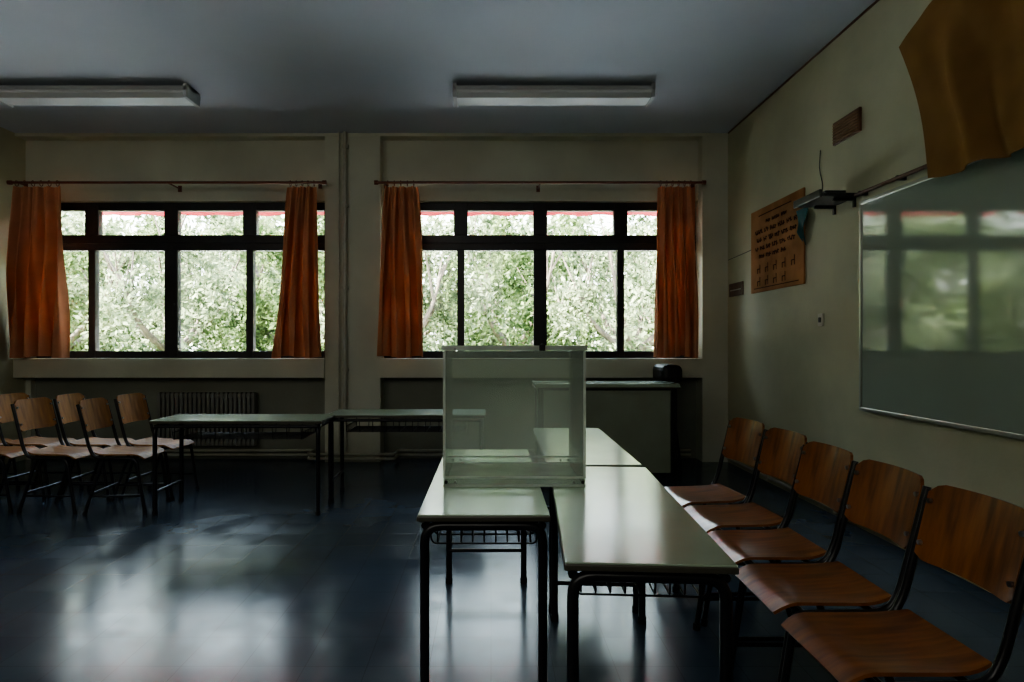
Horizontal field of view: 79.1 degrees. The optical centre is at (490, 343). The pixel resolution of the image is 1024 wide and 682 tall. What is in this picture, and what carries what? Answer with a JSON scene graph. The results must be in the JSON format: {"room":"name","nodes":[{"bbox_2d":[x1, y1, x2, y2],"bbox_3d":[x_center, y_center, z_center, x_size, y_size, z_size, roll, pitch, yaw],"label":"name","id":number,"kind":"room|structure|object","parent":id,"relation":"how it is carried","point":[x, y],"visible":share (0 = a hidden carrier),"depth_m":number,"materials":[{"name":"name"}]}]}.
{"room":"school classroom","nodes":[
{"label":"school classroom","id":0,"kind":"room"},
{"bbox_2d":[0,127,25,463],"bbox_3d":[-5.340,-0.510,2.210,0.200,3.620,10.020,0,0,0],"label":"wall","id":1,"kind":"structure","parent":0,"point":[12,148],"depth_m":6.71,"materials":[{"name":"beige paint"}]},
{"bbox_2d":[13,133,727,461],"bbox_3d":[-1.315,-0.510,7.010,7.850,3.620,0.420,0,0,0],"label":"wall","id":2,"kind":"structure","parent":0,"point":[503,387],"depth_m":6.98,"materials":[{"name":"beige paint"}]},
{"bbox_2d":[6,180,326,191],"bbox_3d":[-3.500,-1.740,6.825,3.440,0.079,0.310,0,0,0],"label":"curtain rod","id":3,"kind":"object","parent":2,"relation":"attached to","point":[9,182],"visible":1,"depth_m":6.69,"materials":[{"name":"brown metal"}]},
{"bbox_2d":[6,186,69,357],"bbox_3d":[-4.908,-0.773,6.700,0.607,1.850,0.205,0,0,0],"label":"curtain","id":4,"kind":"object","parent":3,"relation":"hanging from","point":[36,280],"visible":1,"depth_m":6.67,"materials":[{"name":"orange fabric"}]},
{"bbox_2d":[271,186,320,357],"bbox_3d":[-2.098,-0.773,6.700,0.548,1.850,0.204,0,0,0],"label":"curtain","id":5,"kind":"object","parent":3,"relation":"hanging from","point":[297,332],"visible":1,"depth_m":6.68,"materials":[{"name":"orange fabric"}]},
{"bbox_2d":[36,203,324,357],"bbox_3d":[-3.505,-0.725,7.074,3.350,1.770,0.132,0,0,0],"label":"window","id":6,"kind":"structure","parent":2,"relation":"in","point":[172,242],"depth_m":7.05,"materials":[{"name":"black metal"}]},
{"bbox_2d":[157,392,256,445],"bbox_3d":[-3.175,0.840,6.974,1.090,0.600,0.149,0,0,0],"label":"radiator","id":7,"kind":"object","parent":2,"relation":"attached to","point":[168,403],"visible":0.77,"depth_m":6.90,"materials":[{"name":"metal"}]},
{"bbox_2d":[338,131,348,450],"bbox_3d":[-1.619,-0.575,6.796,0.109,3.490,0.066,0,0,0],"label":"riser pipe","id":8,"kind":"object","parent":2,"relation":"attached to","point":[345,146],"visible":0.88,"depth_m":6.78,"materials":[{"name":"paint"}]},
{"bbox_2d":[33,449,690,459],"bbox_3d":[-1.450,1.225,6.870,7.400,0.082,0.272,0,0,0],"label":"baseboard","id":9,"kind":"structure","parent":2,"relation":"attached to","point":[310,454],"depth_m":6.97,"materials":[{"name":"paint"}]},
{"bbox_2d":[103,212,656,215],"bbox_3d":[-1.400,-1.886,7.672,7.800,0.432,0.885,0,0,0],"label":"awning","id":10,"kind":"object","parent":2,"relation":"attached to","point":[104,213],"visible":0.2,"depth_m":8.10,"materials":[{"name":"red fabric"}]},
{"bbox_2d":[384,203,695,357],"bbox_3d":[0.555,-0.725,7.074,3.550,1.770,0.132,0,0,0],"label":"window","id":11,"kind":"structure","parent":2,"relation":"in","point":[620,241],"depth_m":7.05,"materials":[{"name":"black metal"}]},
{"bbox_2d":[374,180,705,191],"bbox_3d":[0.530,-1.740,6.825,3.580,0.079,0.310,0,0,0],"label":"curtain rod","id":12,"kind":"object","parent":2,"relation":"attached to","point":[376,182],"visible":0.98,"depth_m":6.69,"materials":[{"name":"brown metal"}]},
{"bbox_2d":[377,186,422,357],"bbox_3d":[-0.989,-0.773,6.700,0.526,1.850,0.205,0,0,0],"label":"curtain","id":13,"kind":"object","parent":12,"relation":"hanging from","point":[400,320],"visible":1,"depth_m":6.69,"materials":[{"name":"orange fabric"}]},
{"bbox_2d":[654,186,697,357],"bbox_3d":[2.002,-0.773,6.699,0.457,1.850,0.204,0,0,0],"label":"curtain","id":14,"kind":"object","parent":12,"relation":"hanging from","point":[676,289],"visible":1,"depth_m":6.69,"materials":[{"name":"orange fabric"}]},
{"bbox_2d":[0,0,875,132],"bbox_3d":[-1.315,-2.420,2.210,8.250,0.200,10.020,0,0,0],"label":"ceiling","id":15,"kind":"structure","parent":0,"point":[254,66],"depth_m":4.99,"materials":[{"name":"paint"}]},
{"bbox_2d":[0,83,199,106],"bbox_3d":[-3.585,-2.257,5.630,1.770,0.125,0.260,0,0,0],"label":"ceiling lamp","id":16,"kind":"object","parent":15,"relation":"attached to","point":[10,95],"visible":1,"depth_m":5.54,"materials":[{"name":"metal"}]},
{"bbox_2d":[453,83,655,106],"bbox_3d":[0.560,-2.257,5.630,1.800,0.125,0.260,0,0,0],"label":"ceiling lamp","id":17,"kind":"object","parent":15,"relation":"attached to","point":[463,95],"visible":1,"depth_m":5.54,"materials":[{"name":"metal"}]},
{"bbox_2d":[0,458,1023,681],"bbox_3d":[-1.315,1.375,2.210,8.250,0.150,10.020,0,0,0],"label":"floor","id":18,"kind":"structure","parent":0,"point":[240,579],"depth_m":3.19,"materials":[{"name":"tile"}]},
{"bbox_2d":[0,438,19,489],"bbox_3d":[-4.494,0.869,5.360,0.552,0.870,0.416,0,0,0],"label":"chair","id":19,"kind":"object","parent":18,"relation":"on","point":[6,439],"visible":0.46,"depth_m":5.54,"materials":[{"name":"brown wood"}]},
{"bbox_2d":[0,446,46,513],"bbox_3d":[-3.954,0.869,4.937,0.552,0.870,0.416,0,0,-3],"label":"chair","id":20,"kind":"object","parent":18,"relation":"on","point":[11,452],"visible":0.84,"depth_m":4.93,"materials":[{"name":"brown wood"}]},
{"bbox_2d":[0,393,83,498],"bbox_3d":[-3.954,0.869,5.402,0.552,0.870,0.416,0,0,2],"label":"chair","id":21,"kind":"object","parent":18,"relation":"on","point":[6,415],"visible":0.7,"depth_m":5.36,"materials":[{"name":"brown wood"}]},
{"bbox_2d":[10,397,110,514],"bbox_3d":[-3.414,0.869,4.923,0.552,0.870,0.416,0,0,3],"label":"chair","id":22,"kind":"object","parent":18,"relation":"on","point":[31,413],"visible":0.98,"depth_m":4.89,"materials":[{"name":"brown wood"}]},
{"bbox_2d":[53,393,138,499],"bbox_3d":[-3.414,0.869,5.378,0.552,0.870,0.416,0,0,-2],"label":"chair","id":23,"kind":"object","parent":18,"relation":"on","point":[65,404],"visible":0.7,"depth_m":5.32,"materials":[{"name":"brown wood"}]},
{"bbox_2d":[76,397,169,514],"bbox_3d":[-2.914,0.869,4.917,0.552,0.870,0.416,0,0,-3],"label":"chair","id":24,"kind":"object","parent":18,"relation":"on","point":[94,413],"visible":0.96,"depth_m":4.88,"materials":[{"name":"brown wood"}]},
{"bbox_2d":[114,393,198,500],"bbox_3d":[-2.894,0.869,5.364,0.552,0.870,0.416,0,0,4],"label":"chair","id":25,"kind":"object","parent":18,"relation":"on","point":[132,407],"visible":0.84,"depth_m":5.36,"materials":[{"name":"brown wood"}]},
{"bbox_2d":[149,414,334,515],"bbox_3d":[-1.935,0.940,4.915,1.306,0.720,0.456,0,0,0],"label":"table","id":26,"kind":"object","parent":18,"relation":"on","point":[321,420],"visible":0.99,"depth_m":4.83,"materials":[{"name":"laminate"}]},
{"bbox_2d":[328,409,485,502],"bbox_3d":[-0.700,0.940,5.295,1.306,0.720,0.456,0,0,0],"label":"table","id":27,"kind":"object","parent":18,"relation":"on","point":[341,413],"visible":0.88,"depth_m":5.16,"materials":[{"name":"laminate"}]},
{"bbox_2d":[417,450,550,681],"bbox_3d":[-0.025,0.940,2.755,0.456,0.720,1.306,0,0,0],"label":"table","id":28,"kind":"object","parent":18,"relation":"on","point":[449,509],"visible":0.7,"depth_m":2.16,"materials":[{"name":"laminate"}]},
{"bbox_2d":[441,343,587,486],"bbox_3d":[0.095,0.288,2.749,0.592,0.582,0.501,0,0,0],"label":"ballot box","id":29,"kind":"object","parent":28,"relation":"on","point":[572,473],"visible":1,"depth_m":2.66,"materials":[{"name":"plastic"}]},
{"bbox_2d":[533,428,642,613],"bbox_3d":[0.510,0.940,3.630,0.456,0.720,1.306,0,0,1],"label":"table","id":30,"kind":"object","parent":18,"relation":"on","point":[601,450],"visible":0.44,"depth_m":3.38,"materials":[{"name":"laminate"}]},
{"bbox_2d":[532,381,679,481],"bbox_3d":[1.100,0.838,6.070,1.370,0.925,0.470,0,0,0],"label":"desk","id":31,"kind":"object","parent":18,"relation":"on","point":[640,417],"visible":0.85,"depth_m":5.87,"materials":[{"name":"laminate"}]},
{"bbox_2d":[551,467,738,681],"bbox_3d":[0.463,0.940,2.285,0.456,0.720,1.306,0,0,4],"label":"table","id":32,"kind":"object","parent":18,"relation":"on","point":[623,529],"visible":0.97,"depth_m":1.84,"materials":[{"name":"laminate"}]},
{"bbox_2d":[653,364,682,470],"bbox_3d":[1.705,0.758,6.550,0.530,1.087,0.426,0,0,0],"label":"padded chair","id":33,"kind":"object","parent":18,"relation":"on","point":[661,372],"visible":0.29,"depth_m":6.35,"materials":[{"name":"black leather"}]},
{"bbox_2d":[664,417,767,589],"bbox_3d":[1.224,0.869,3.506,0.552,0.870,0.416,0,0,-6],"label":"chair","id":34,"kind":"object","parent":18,"relation":"on","point":[743,439],"visible":0.62,"depth_m":3.54,"materials":[{"name":"brown wood"}]},
{"bbox_2d":[672,427,807,626],"bbox_3d":[1.234,0.869,3.073,0.552,0.870,0.416,0,0,-3],"label":"chair","id":35,"kind":"object","parent":18,"relation":"on","point":[780,450],"visible":0.71,"depth_m":3.09,"materials":[{"name":"brown wood"}]},
{"bbox_2d":[693,441,858,640],"bbox_3d":[1.194,0.869,2.630,0.552,0.870,0.416,0,0,0],"label":"chair","id":36,"kind":"object","parent":18,"relation":"on","point":[823,474],"visible":0.8,"depth_m":2.63,"materials":[{"name":"brown wood"}]},
{"bbox_2d":[733,459,930,681],"bbox_3d":[1.174,0.869,2.199,0.552,0.870,0.416,0,0,1],"label":"chair","id":37,"kind":"object","parent":18,"relation":"on","point":[886,499],"visible":0.83,"depth_m":2.19,"materials":[{"name":"brown wood"}]},
{"bbox_2d":[780,485,1023,681],"bbox_3d":[1.154,0.869,1.770,0.552,0.870,0.416,0,0,0],"label":"chair","id":38,"kind":"object","parent":18,"relation":"on","point":[978,538],"visible":1,"depth_m":1.76,"materials":[{"name":"brown wood"}]},
{"bbox_2d":[728,0,1023,608],"bbox_3d":[2.710,-0.510,2.210,0.200,3.620,10.020,0,0,0],"label":"wall","id":39,"kind":"structure","parent":0,"point":[787,371],"depth_m":4.74,"materials":[{"name":"beige paint"}]},
{"bbox_2d":[729,281,743,296],"bbox_3d":[2.600,-0.580,6.580,0.017,0.140,0.360,0,0,0],"label":"wall sign","id":40,"kind":"object","parent":39,"relation":"attached to","point":[735,289],"visible":1,"depth_m":6.55,"materials":[{"name":"brown plastic"}]},
{"bbox_2d":[751,187,804,293],"bbox_3d":[2.598,-0.900,5.660,0.018,0.800,1.040,0,0,0],"label":"poster","id":41,"kind":"object","parent":39,"relation":"attached to","point":[777,250],"depth_m":5.61,"materials":[{"name":"orange paper"}]},
{"bbox_2d":[727,458,837,513],"bbox_3d":[2.575,1.200,2.150,0.069,0.120,9.100,0,0,0],"label":"pipe","id":42,"kind":"object","parent":39,"relation":"attached to","point":[768,477],"visible":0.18,"depth_m":5.61,"materials":[{"name":"metal"}]},
{"bbox_2d":[728,0,878,133],"bbox_3d":[2.604,-2.314,2.100,0.012,0.012,9.400,0,0,0],"label":"trim","id":43,"kind":"structure","parent":39,"relation":"attached to","point":[876,1],"depth_m":5.03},
{"bbox_2d":[819,150,822,191],"bbox_3d":[2.597,-1.299,4.858,0.022,0.464,0.119,0,0,0],"label":"cable","id":44,"kind":"object","parent":39,"relation":"attached to","point":[820,150],"depth_m":4.90,"materials":[{"name":"black plastic"}]},
{"bbox_2d":[818,313,823,325],"bbox_3d":[2.599,-0.190,4.895,0.019,0.100,0.070,0,0,0],"label":"light switch","id":45,"kind":"object","parent":39,"relation":"attached to","point":[820,316],"visible":1,"depth_m":4.87,"materials":[{"name":"white plastic"}]},
{"bbox_2d":[793,189,858,214],"bbox_3d":[2.465,-1.042,4.570,0.289,0.125,0.380,0,0,0],"label":"shelf","id":46,"kind":"object","parent":39,"relation":"attached to","point":[827,199],"depth_m":4.50,"materials":[{"name":"black metal"}]},
{"bbox_2d":[796,208,807,244],"bbox_3d":[2.577,-0.970,5.130,0.059,0.300,0.200,0,0,0],"label":"cloth","id":47,"kind":"object","parent":46,"relation":"hanging from","point":[801,214],"visible":0.98,"depth_m":5.15,"materials":[{"name":"blue fabric"}]},
{"bbox_2d":[832,107,861,145],"bbox_3d":[2.595,-1.585,4.530,0.029,0.170,0.340,0,0,0],"label":"wall plaque","id":48,"kind":"object","parent":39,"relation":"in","point":[850,124],"visible":1,"depth_m":4.50,"materials":[{"name":"brown wood"}]},
{"bbox_2d":[854,164,926,196],"bbox_3d":[2.577,-1.045,2.825,0.063,0.030,3.050,0,0,0],"label":"wall rail","id":49,"kind":"object","parent":39,"relation":"attached to","point":[902,177],"depth_m":3.93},
{"bbox_2d":[859,148,1023,439],"bbox_3d":[2.592,-0.265,2.840,0.034,1.460,3.004,0,0,0],"label":"whiteboard","id":50,"kind":"object","parent":39,"relation":"attached to","point":[941,259],"visible":1,"depth_m":3.51,"materials":[{"name":"ceramic"}]},
{"bbox_2d":[899,0,1023,177],"bbox_3d":[2.475,-1.546,2.626,0.137,1.350,2.252,0,0,1],"label":"draped cloth","id":51,"kind":"object","parent":39,"relation":"attached to","point":[964,59],"visible":1,"depth_m":3.19,"materials":[{"name":"orange fabric"}]},
{"label":"outside","id":52,"kind":"structure","parent":0,"visible":0},
{"bbox_3d":[0.000,2.400,38.650,80.000,0.200,62.700,0,0,0],"label":"ground","id":53,"kind":"structure","parent":52,"visible":0},
{"bbox_2d":[63,225,141,338],"bbox_3d":[-20.104,-1.309,26.047,9.945,9.347,6.076,0,0,8],"label":"tree","id":54,"kind":"object","parent":53,"relation":"on","point":[79,225],"visible":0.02,"depth_m":26.11,"materials":[{"name":"green plant"}]},
{"bbox_2d":[61,212,146,350],"bbox_3d":[-13.506,-1.354,19.794,4.991,7.678,8.169,0,0,-20],"label":"tree","id":55,"kind":"object","parent":53,"relation":"on","point":[116,230],"visible":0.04,"depth_m":18.70,"materials":[{"name":"green plant"}]},
{"bbox_2d":[61,212,163,350],"bbox_3d":[-9.656,-0.563,13.703,4.332,5.737,4.315,0,0,-41],"label":"tree","id":56,"kind":"object","parent":53,"relation":"on","point":[73,264],"visible":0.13,"depth_m":13.79,"materials":[{"name":"green plant"}]},
{"bbox_2d":[61,212,267,350],"bbox_3d":[-6.727,-0.938,12.844,4.500,6.527,4.006,0,0,-43],"label":"tree","id":57,"kind":"object","parent":53,"relation":"on","point":[209,300],"visible":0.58,"depth_m":12.46,"materials":[{"name":"green plant"}]},
{"bbox_2d":[71,215,283,350],"bbox_3d":[-9.592,-1.354,20.920,8.169,7.678,4.991,0,0,-5],"label":"tree","id":58,"kind":"object","parent":53,"relation":"on","point":[146,262],"visible":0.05,"depth_m":20.36,"materials":[{"name":"green plant"}]},
{"bbox_2d":[107,215,270,349],"bbox_3d":[-12.073,-1.309,25.913,6.076,9.347,9.945,0,0,23],"label":"tree","id":59,"kind":"object","parent":53,"relation":"on","point":[151,273],"visible":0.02,"depth_m":24.02,"materials":[{"name":"green plant"}]},
{"bbox_2d":[181,215,323,350],"bbox_3d":[-6.043,-1.354,18.417,4.991,7.678,8.169,0,0,11],"label":"tree","id":60,"kind":"object","parent":53,"relation":"on","point":[272,272],"visible":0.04,"depth_m":16.46,"materials":[{"name":"green plant"}]},
{"bbox_2d":[192,215,323,350],"bbox_3d":[-4.133,-0.563,13.480,4.332,5.737,4.315,0,0,-10],"label":"tree","id":61,"kind":"object","parent":53,"relation":"on","point":[266,315],"visible":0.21,"depth_m":12.53,"materials":[{"name":"green plant"}]},
{"bbox_2d":[317,215,512,350],"bbox_3d":[-1.933,-0.938,13.086,4.500,6.527,4.006,0,0,-12],"label":"tree","id":62,"kind":"object","parent":53,"relation":"on","point":[427,314],"visible":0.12,"depth_m":12.62,"materials":[{"name":"green plant"}]},
{"bbox_2d":[321,215,532,350],"bbox_3d":[-2.432,-1.354,19.636,8.169,7.678,4.991,0,0,26],"label":"tree","id":63,"kind":"object","parent":53,"relation":"on","point":[437,220],"visible":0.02,"depth_m":18.58,"materials":[{"name":"green plant"}]},
{"bbox_2d":[423,216,498,350],"bbox_3d":[-3.935,-1.309,25.906,9.945,9.347,6.076,0,0,39],"label":"tree","id":64,"kind":"object","parent":53,"relation":"on","point":[429,226],"visible":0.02,"depth_m":23.98,"materials":[{"name":"green plant"}]},
{"bbox_2d":[423,215,610,350],"bbox_3d":[0.571,-0.563,14.074,4.332,5.737,4.315,0,0,21],"label":"tree","id":65,"kind":"object","parent":53,"relation":"on","point":[522,265],"visible":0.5,"depth_m":13.54,"materials":[{"name":"green plant"}]},
{"bbox_2d":[468,215,615,350],"bbox_3d":[1.580,-1.354,20.949,4.991,7.678,8.169,0,0,42],"label":"tree","id":66,"kind":"object","parent":53,"relation":"on","point":[529,220],"visible":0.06,"depth_m":19.41,"materials":[{"name":"green plant"}]},
{"bbox_2d":[513,216,653,349],"bbox_3d":[4.108,-1.309,26.037,9.945,9.347,6.076,0,0,-36],"label":"tree","id":67,"kind":"object","parent":53,"relation":"on","point":[610,285],"visible":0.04,"depth_m":24.79,"materials":[{"name":"green plant"}]},
{"bbox_2d":[547,215,656,350],"bbox_3d":[2.784,-0.938,12.909,4.500,6.527,4.006,0,0,19],"label":"tree","id":68,"kind":"object","parent":53,"relation":"on","point":[647,293],"visible":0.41,"depth_m":12.62,"materials":[{"name":"green plant"}]},
{"bbox_2d":[566,215,656,350],"bbox_3d":[5.474,-1.354,18.590,4.991,7.678,8.169,0,0,-33],"label":"tree","id":69,"kind":"object","parent":53,"relation":"on","point":[605,265],"visible":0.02,"depth_m":19.83,"materials":[{"name":"green plant"}]},
{"bbox_2d":[644,216,656,350],"bbox_3d":[5.284,-0.563,13.550,4.315,5.737,4.332,0,0,-38],"label":"tree","id":70,"kind":"object","parent":53,"relation":"on","point":[648,330],"visible":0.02,"depth_m":14.73,"materials":[{"name":"green plant"}]}
]}

